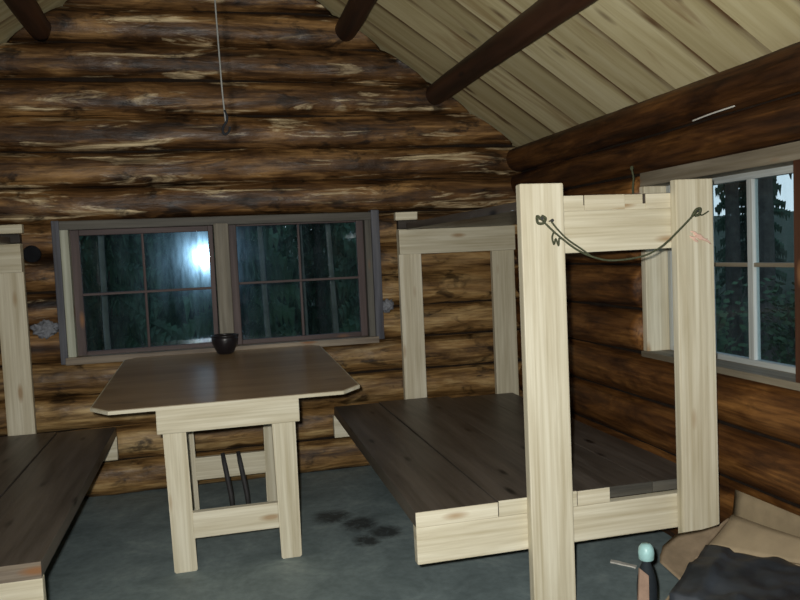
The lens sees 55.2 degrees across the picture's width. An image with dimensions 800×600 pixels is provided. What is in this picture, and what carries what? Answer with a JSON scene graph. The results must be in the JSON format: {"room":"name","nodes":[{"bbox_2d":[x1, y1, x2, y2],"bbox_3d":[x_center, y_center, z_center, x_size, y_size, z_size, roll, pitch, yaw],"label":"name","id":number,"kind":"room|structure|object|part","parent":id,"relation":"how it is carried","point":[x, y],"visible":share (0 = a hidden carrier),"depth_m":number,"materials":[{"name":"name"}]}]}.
{"room":"log cabin interior","nodes":[
{"label":"log cabin interior","id":0,"kind":"room"},
{"bbox_2d":[0,0,522,497],"bbox_3d":[-1.164,-0.573,4.787,4.400,3.472,0.223,-3,4,-14],"label":"wall","id":1,"kind":"structure","parent":0,"point":[118,113],"depth_m":4.72,"materials":[{"name":"brown wood"}]},
{"bbox_2d":[23,245,41,262],"bbox_3d":[-2.143,-0.268,4.458,0.100,0.100,0.026,-3,4,-14],"label":"metal cap","id":2,"kind":"object","parent":1,"relation":"attached to","point":[32,254],"visible":0.95,"depth_m":4.45,"materials":[{"name":"black metal"}]},
{"bbox_2d":[29,319,58,338],"bbox_3d":[-2.089,0.172,4.505,0.167,0.119,0.077,-3,4,-14],"label":"tuft","id":3,"kind":"object","parent":1,"relation":"attached to","point":[45,329],"visible":1,"depth_m":4.49,"materials":[{"name":"grey fabric"}]},
{"bbox_2d":[51,210,384,365],"bbox_3d":[-1.087,-0.101,4.798,1.962,0.858,0.207,-3,4,-14],"label":"window","id":4,"kind":"structure","parent":1,"relation":"in","point":[70,294],"depth_m":4.72,"materials":[{"name":"brown wood"}]},
{"bbox_3d":[-2.019,-0.044,4.579,0.044,0.847,0.185,-3,4,-14],"label":"casing","id":5,"kind":"part","parent":4,"relation":"part of","materials":[{"name":"grey wood"}]},
{"bbox_3d":[-1.930,-0.039,4.598,0.054,0.761,0.041,-3,4,-14],"label":"sash","id":6,"kind":"part","parent":4,"relation":"part of","materials":[{"name":"brown wood"}]},
{"bbox_3d":[-1.559,-0.423,4.672,0.749,0.037,0.041,-3,4,-14],"label":"rail","id":7,"kind":"part","parent":4,"relation":"part of","materials":[{"name":"wood"}]},
{"bbox_3d":[-1.527,0.301,4.717,0.749,0.032,0.042,-3,4,-14],"label":"rail","id":8,"kind":"part","parent":4,"relation":"part of","materials":[{"name":"brown wood"}]},
{"bbox_3d":[-1.074,0.305,4.822,1.891,0.044,0.206,-3,4,-14],"label":"sill","id":9,"kind":"part","parent":4,"relation":"part of","materials":[{"name":"brown wood"}]},
{"bbox_3d":[-1.037,-0.102,4.817,0.049,0.771,0.040,-3,4,-14],"label":"sash","id":10,"kind":"part","parent":4,"relation":"part of","materials":[{"name":"wood"}]},
{"bbox_3d":[-0.661,-0.496,4.892,0.762,0.028,0.040,-3,4,-14],"label":"rail","id":11,"kind":"part","parent":4,"relation":"part of","materials":[{"name":"wood"}]},
{"bbox_3d":[-0.627,0.244,4.938,0.764,0.032,0.041,-3,4,-14],"label":"rail","id":12,"kind":"part","parent":4,"relation":"part of","materials":[{"name":"brown wood"}]},
{"bbox_3d":[-0.166,-0.167,5.033,0.056,0.839,0.190,-3,4,-14],"label":"casing","id":13,"kind":"part","parent":4,"relation":"part of","materials":[{"name":"grey wood"}]},
{"bbox_2d":[383,298,393,312],"bbox_3d":[-0.084,0.038,4.999,0.097,0.101,0.078,-3,4,-14],"label":"tuft","id":14,"kind":"object","parent":1,"relation":"attached to","point":[388,304],"visible":0.98,"depth_m":4.98,"materials":[{"name":"grey fabric"}]},
{"bbox_2d":[44,465,678,599],"bbox_3d":[-0.353,1.329,1.966,4.400,0.060,6.250,-3,4,-14],"label":"floor","id":15,"kind":"structure","parent":0,"point":[357,541],"depth_m":3.54,"materials":[{"name":"grey concrete"}]},
{"bbox_2d":[0,224,118,599],"bbox_3d":[-2.058,0.462,3.316,1.295,1.657,2.189,-3,4,-14],"label":"bunk bed","id":16,"kind":"object","parent":15,"relation":"on","point":[45,478],"visible":1,"depth_m":3.72,"materials":[{"name":"brown wood"}]},
{"bbox_3d":[-2.189,0.454,4.391,0.149,1.549,0.042,-3,4,-14],"label":"post","id":17,"kind":"part","parent":16,"relation":"part of","materials":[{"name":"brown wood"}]},
{"bbox_2d":[90,345,359,573],"bbox_3d":[-0.901,0.768,4.091,1.209,0.844,1.350,-3,4,-14],"label":"trestle table","id":18,"kind":"object","parent":15,"relation":"on","point":[187,393],"visible":1,"depth_m":3.56,"materials":[{"name":"brown wood"}]},
{"bbox_3d":[-0.996,0.860,3.458,0.116,0.748,0.040,-3,4,-14],"label":"leg","id":19,"kind":"part","parent":18,"relation":"part of","materials":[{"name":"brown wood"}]},
{"bbox_3d":[-1.205,0.794,4.301,0.109,0.795,0.040,-3,4,-14],"label":"leg","id":20,"kind":"part","parent":18,"relation":"part of","materials":[{"name":"brown wood"}]},
{"bbox_2d":[211,333,237,353],"bbox_3d":[-1.051,0.265,4.601,0.164,0.114,0.164,-3,4,-14],"label":"pot","id":21,"kind":"object","parent":18,"relation":"on","point":[225,343],"visible":1,"depth_m":4.55,"materials":[{"name":"ceramic"}]},
{"bbox_3d":[-0.739,0.766,4.415,0.101,0.795,0.040,-3,4,-14],"label":"leg","id":22,"kind":"part","parent":18,"relation":"part of","materials":[{"name":"brown wood"}]},
{"bbox_3d":[-0.531,0.832,3.573,0.110,0.748,0.040,-3,4,-14],"label":"leg","id":23,"kind":"part","parent":18,"relation":"part of","materials":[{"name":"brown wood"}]},
{"bbox_2d":[221,453,234,505],"bbox_3d":[-0.960,1.023,4.278,0.028,0.325,0.145,-5,4,-33],"label":"stick","id":24,"kind":"object","parent":15,"relation":"on","point":[223,458],"visible":0.85,"depth_m":4.27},
{"bbox_2d":[236,451,250,503],"bbox_3d":[-0.876,1.018,4.298,0.028,0.325,0.145,-5,4,-33],"label":"stick","id":25,"kind":"object","parent":15,"relation":"on","point":[239,458],"visible":0.85,"depth_m":4.29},
{"bbox_2d":[333,178,718,599],"bbox_3d":[0.414,0.314,3.912,1.294,1.657,2.216,-3,4,-14],"label":"bunk bed","id":26,"kind":"object","parent":15,"relation":"on","point":[502,471],"visible":0.98,"depth_m":2.98,"materials":[{"name":"brown wood"}]},
{"bbox_3d":[0.087,0.317,4.952,0.151,1.549,0.042,-3,4,-14],"label":"post","id":27,"kind":"part","parent":26,"relation":"part of","materials":[{"name":"brown wood"}]},
{"bbox_3d":[0.701,0.281,5.104,0.157,1.550,0.042,-3,4,-14],"label":"post","id":28,"kind":"part","parent":26,"relation":"part of","materials":[{"name":"brown wood"}]},
{"bbox_3d":[0.547,0.387,2.855,0.172,1.630,0.041,-3,4,-14],"label":"post","id":29,"kind":"part","parent":26,"relation":"part of","materials":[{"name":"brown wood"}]},
{"bbox_2d":[535,207,708,260],"bbox_3d":[0.843,-0.241,2.854,0.725,0.190,0.027,-3,4,-14],"label":"rope","id":30,"kind":"object","parent":26,"relation":"hanging from","point":[583,251],"visible":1,"depth_m":2.82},
{"bbox_3d":[1.161,0.348,3.006,0.164,1.633,0.043,-3,4,-14],"label":"post","id":31,"kind":"part","parent":26,"relation":"part of","materials":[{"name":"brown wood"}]},
{"bbox_2d":[610,559,636,568],"bbox_3d":[0.971,1.149,3.334,0.121,0.008,0.024,0,5,40],"label":"wood splinter","id":32,"kind":"object","parent":15,"relation":"on","point":[611,561],"visible":1,"depth_m":3.33,"materials":[{"name":"beige wood"}]},
{"bbox_2d":[637,568,648,599],"bbox_3d":[0.807,1.053,2.558,0.063,0.313,0.040,-3,4,-4],"label":"wood offcut","id":33,"kind":"object","parent":15,"relation":"on","point":[643,578],"visible":1,"depth_m":2.56,"materials":[{"name":"wood"}]},
{"bbox_2d":[637,542,657,599],"bbox_3d":[0.847,1.016,2.621,0.068,0.374,0.068,-3,4,-14],"label":"bottle","id":34,"kind":"object","parent":15,"relation":"on","point":[645,550],"visible":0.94,"depth_m":2.59,"materials":[{"name":"glass"}]},
{"bbox_2d":[660,514,799,599],"bbox_3d":[1.106,0.993,2.398,0.572,0.420,0.643,0,4,36],"label":"cardboard box","id":35,"kind":"object","parent":15,"relation":"on","point":[739,534],"visible":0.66,"depth_m":2.57,"materials":[{"name":"brown cardboard"}]},
{"bbox_2d":[669,545,799,599],"bbox_3d":[1.103,1.011,2.309,0.439,0.376,0.460,0,4,36],"label":"plastic bag","id":36,"kind":"object","parent":35,"relation":"in","point":[718,572],"visible":1,"depth_m":2.32,"materials":[{"name":"black plastic"}]},
{"bbox_2d":[733,490,799,536],"bbox_3d":[1.438,0.972,2.584,0.068,0.408,0.977,-3,4,-14],"label":"cardboard sheet","id":37,"kind":"object","parent":15,"relation":"on","point":[746,506],"visible":0.22,"depth_m":2.88,"materials":[{"name":"beige cardboard"}]},
{"bbox_2d":[0,0,799,146],"bbox_3d":[-0.492,-1.417,1.858,4.725,1.689,6.579,-3,4,-14],"label":"ceiling","id":38,"kind":"structure","parent":0,"point":[609,56],"depth_m":3.77,"materials":[{"name":"brown wood"}]},
{"bbox_2d":[3,0,51,41],"bbox_3d":[-1.376,-1.432,1.622,0.153,0.141,5.950,-3,4,-14],"label":"ceiling beam","id":39,"kind":"structure","parent":38,"relation":"attached to","point":[28,13],"depth_m":4.10,"materials":[{"name":"brown wood"}]},
{"bbox_2d":[335,0,376,41],"bbox_3d":[0.352,-1.563,2.047,0.151,0.141,5.950,-3,4,-14],"label":"ceiling beam","id":40,"kind":"structure","parent":38,"relation":"attached to","point":[355,13],"depth_m":4.45,"materials":[{"name":"brown wood"}]},
{"bbox_2d":[426,0,596,104],"bbox_3d":[0.932,-1.199,2.211,0.152,0.143,5.950,-3,4,-14],"label":"ceiling beam","id":41,"kind":"structure","parent":38,"relation":"attached to","point":[541,17],"depth_m":3.69,"materials":[{"name":"brown wood"}]},
{"bbox_3d":[-0.517,-2.077,1.804,0.153,0.144,5.950,-3,4,-14],"label":"trim","id":42,"kind":"structure","parent":38,"relation":"attached to","visible":0},
{"bbox_2d":[214,0,230,134],"bbox_3d":[-0.586,-1.293,2.366,0.040,1.552,0.012,-3,4,-14],"label":"hanging wire","id":43,"kind":"object","parent":42,"relation":"hanging from","point":[224,110],"visible":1,"depth_m":2.40,"materials":[{"name":"black metal"}]},
{"bbox_2d":[140,211,794,359],"bbox_3d":[-0.527,-1.048,1.879,180.000,5.442,180.000,-3,4,-14],"label":"ground","id":44,"kind":"structure","parent":0,"point":[786,236],"depth_m":22.71,"materials":[{"name":"green plant"}]},
{"bbox_2d":[98,235,110,349],"bbox_3d":[-2.157,-0.845,5.507,0.095,4.901,0.051,-3,4,-14],"label":"bare tree","id":45,"kind":"object","parent":44,"relation":"on","point":[105,313],"visible":0.18,"depth_m":5.54,"materials":[{"name":"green plant"}]},
{"bbox_2d":[87,243,143,313],"bbox_3d":[-5.426,-1.300,14.276,1.372,5.206,1.392,-5,4,-29],"label":"spruce tree","id":46,"kind":"object","parent":44,"relation":"on","point":[116,279],"visible":0.02,"depth_m":14.23,"materials":[{"name":"green plant"}]},
{"bbox_2d":[80,234,185,350],"bbox_3d":[-3.004,-1.746,7.649,1.588,6.954,1.452,0,5,40],"label":"spruce tree","id":47,"kind":"object","parent":44,"relation":"on","point":[128,327],"visible":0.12,"depth_m":7.64,"materials":[{"name":"green plant"}]},
{"bbox_2d":[147,233,168,318],"bbox_3d":[-4.988,-2.195,16.247,1.452,6.360,1.328,-3,4,-10],"label":"spruce tree","id":48,"kind":"object","parent":44,"relation":"on","point":[155,236],"visible":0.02,"depth_m":16.12,"materials":[{"name":"green plant"}]},
{"bbox_2d":[140,232,196,343],"bbox_3d":[-3.541,-1.523,12.556,1.517,5.759,1.540,-1,4,29],"label":"spruce tree","id":49,"kind":"object","parent":44,"relation":"on","point":[165,284],"visible":0.02,"depth_m":12.28,"materials":[{"name":"green plant"}]},
{"bbox_2d":[144,232,261,345],"bbox_3d":[-2.615,-2.767,9.561,1.717,8.760,1.678,-1,4,23],"label":"spruce tree","id":50,"kind":"object","parent":44,"relation":"on","point":[166,303],"visible":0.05,"depth_m":9.56,"materials":[{"name":"green plant"}]},
{"bbox_2d":[182,225,300,343],"bbox_3d":[-1.490,-0.835,6.913,1.349,5.045,1.329,-5,4,-37],"label":"spruce tree","id":51,"kind":"object","parent":44,"relation":"on","point":[248,268],"visible":0.2,"depth_m":6.81,"materials":[{"name":"green plant"}]},
{"bbox_2d":[257,226,270,337],"bbox_3d":[-1.058,-0.914,5.830,0.101,4.901,0.051,-3,4,-14],"label":"bare tree","id":52,"kind":"object","parent":44,"relation":"on","point":[259,228],"visible":0.25,"depth_m":5.86,"materials":[{"name":"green plant"}]},
{"bbox_2d":[245,225,286,327],"bbox_3d":[-2.773,-1.447,14.194,1.409,5.348,1.430,-5,4,-38],"label":"spruce tree","id":53,"kind":"object","parent":44,"relation":"on","point":[270,225],"visible":0.02,"depth_m":14.11,"materials":[{"name":"green plant"}]},
{"bbox_2d":[246,225,296,308],"bbox_3d":[-2.965,-2.202,17.317,1.555,5.902,1.578,0,4,31],"label":"spruce tree","id":54,"kind":"object","parent":44,"relation":"on","point":[289,257],"visible":0.02,"depth_m":17.32,"materials":[{"name":"green plant"}]},
{"bbox_2d":[275,213,356,334],"bbox_3d":[-1.508,-2.455,12.618,1.693,7.412,1.548,-1,4,23],"label":"spruce tree","id":55,"kind":"object","parent":44,"relation":"on","point":[320,319],"visible":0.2,"depth_m":12.59,"materials":[{"name":"green plant"}]},
{"bbox_2d":[325,223,338,332],"bbox_3d":[-0.574,-0.947,6.000,0.098,4.900,0.051,-3,4,-14],"label":"bare tree","id":56,"kind":"object","parent":44,"relation":"on","point":[327,226],"visible":0.26,"depth_m":6.03,"materials":[{"name":"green plant"}]},
{"bbox_2d":[311,212,353,304],"bbox_3d":[-1.244,-3.607,16.226,1.680,8.893,1.769,-3,4,-1],"label":"spruce tree","id":57,"kind":"object","parent":44,"relation":"on","point":[338,251],"visible":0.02,"depth_m":16.07,"materials":[{"name":"green plant"}]},
{"bbox_2d":[334,222,358,325],"bbox_3d":[-0.246,-1.335,10.101,1.460,5.540,1.481,-4,4,-16],"label":"spruce tree","id":58,"kind":"object","parent":44,"relation":"on","point":[350,308],"visible":0.04,"depth_m":10.00,"materials":[{"name":"green plant"}]},
{"bbox_2d":[339,234,359,332],"bbox_3d":[0.038,-2.012,7.391,1.521,7.284,1.663,-5,4,-36],"label":"spruce tree","id":59,"kind":"object","parent":44,"relation":"on","point":[353,325],"visible":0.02,"depth_m":7.30,"materials":[{"name":"green plant"}]},
{"bbox_2d":[715,246,721,306],"bbox_3d":[5.794,-2.841,15.737,1.576,6.900,1.441,-3,4,-5],"label":"spruce tree","id":60,"kind":"object","parent":44,"relation":"on","point":[716,267],"visible":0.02,"depth_m":15.52,"materials":[{"name":"green plant"}]},
{"bbox_2d":[715,276,767,356],"bbox_3d":[2.348,0.581,5.890,0.842,1.519,0.833,1,5,43],"label":"bush","id":61,"kind":"object","parent":44,"relation":"on","point":[721,316],"visible":0.08,"depth_m":5.73,"materials":[{"name":"green plant"}]},
{"bbox_2d":[714,181,790,293],"bbox_3d":[7.769,-3.913,17.105,1.597,8.400,1.652,-5,4,-30],"label":"spruce tree","id":62,"kind":"object","parent":44,"relation":"on","point":[720,225],"visible":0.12,"depth_m":17.08,"materials":[{"name":"green plant"}]},
{"bbox_2d":[718,174,791,355],"bbox_3d":[3.905,-3.444,9.115,1.587,9.400,1.722,-5,4,-34],"label":"spruce tree","id":63,"kind":"object","parent":44,"relation":"on","point":[732,217],"visible":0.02,"depth_m":9.20,"materials":[{"name":"green plant"}]},
{"bbox_2d":[758,177,777,361],"bbox_3d":[3.402,-3.281,7.290,1.620,9.400,1.692,-1,4,26],"label":"spruce tree","id":64,"kind":"object","parent":44,"relation":"on","point":[765,185],"visible":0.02,"depth_m":7.40,"materials":[{"name":"green plant"}]},
{"bbox_2d":[747,276,794,364],"bbox_3d":[3.217,0.409,6.095,0.831,1.706,0.863,-1,4,24],"label":"bush","id":65,"kind":"object","parent":44,"relation":"on","point":[781,351],"visible":0.43,"depth_m":6.08,"materials":[{"name":"green plant"}]},
{"bbox_2d":[506,42,799,536],"bbox_3d":[1.558,0.152,2.445,0.239,2.098,5.970,-3,4,-14],"label":"wall","id":66,"kind":"structure","parent":0,"point":[619,392],"depth_m":3.58,"materials":[{"name":"brown wood"}]},
{"bbox_2d":[630,166,633,193],"bbox_3d":[1.096,-0.501,3.601,0.019,0.259,0.025,-6,5,-43],"label":"cord","id":67,"kind":"object","parent":66,"relation":"hanging from","point":[631,167],"visible":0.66,"depth_m":3.59,"materials":[{"name":"green fabric"}]},
{"bbox_2d":[692,106,734,120],"bbox_3d":[1.232,-0.735,3.021,0.010,0.016,0.270,-3,4,-14],"label":"strip","id":68,"kind":"object","parent":66,"relation":"attached to","point":[730,106],"visible":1,"depth_m":3.01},
{"bbox_2d":[639,141,799,390],"bbox_3d":[1.527,-0.118,2.668,0.192,0.896,2.244,-3,4,-14],"label":"window","id":69,"kind":"structure","parent":66,"relation":"in","point":[783,159],"depth_m":3.16,"materials":[{"name":"brown wood"}]},
{"bbox_3d":[1.547,0.313,2.693,0.192,0.031,2.242,-3,4,-14],"label":"sill","id":70,"kind":"part","parent":69,"relation":"part of","materials":[{"name":"grey wood"}]},
{"bbox_3d":[1.452,0.254,3.291,0.042,0.027,0.888,-3,4,-14],"label":"rail","id":71,"kind":"part","parent":69,"relation":"part of","materials":[{"name":"paint"}]},
{"bbox_3d":[1.418,-0.516,3.243,0.042,0.032,0.888,-3,4,-14],"label":"rail","id":72,"kind":"part","parent":69,"relation":"part of","materials":[{"name":"paint"}]}
]}

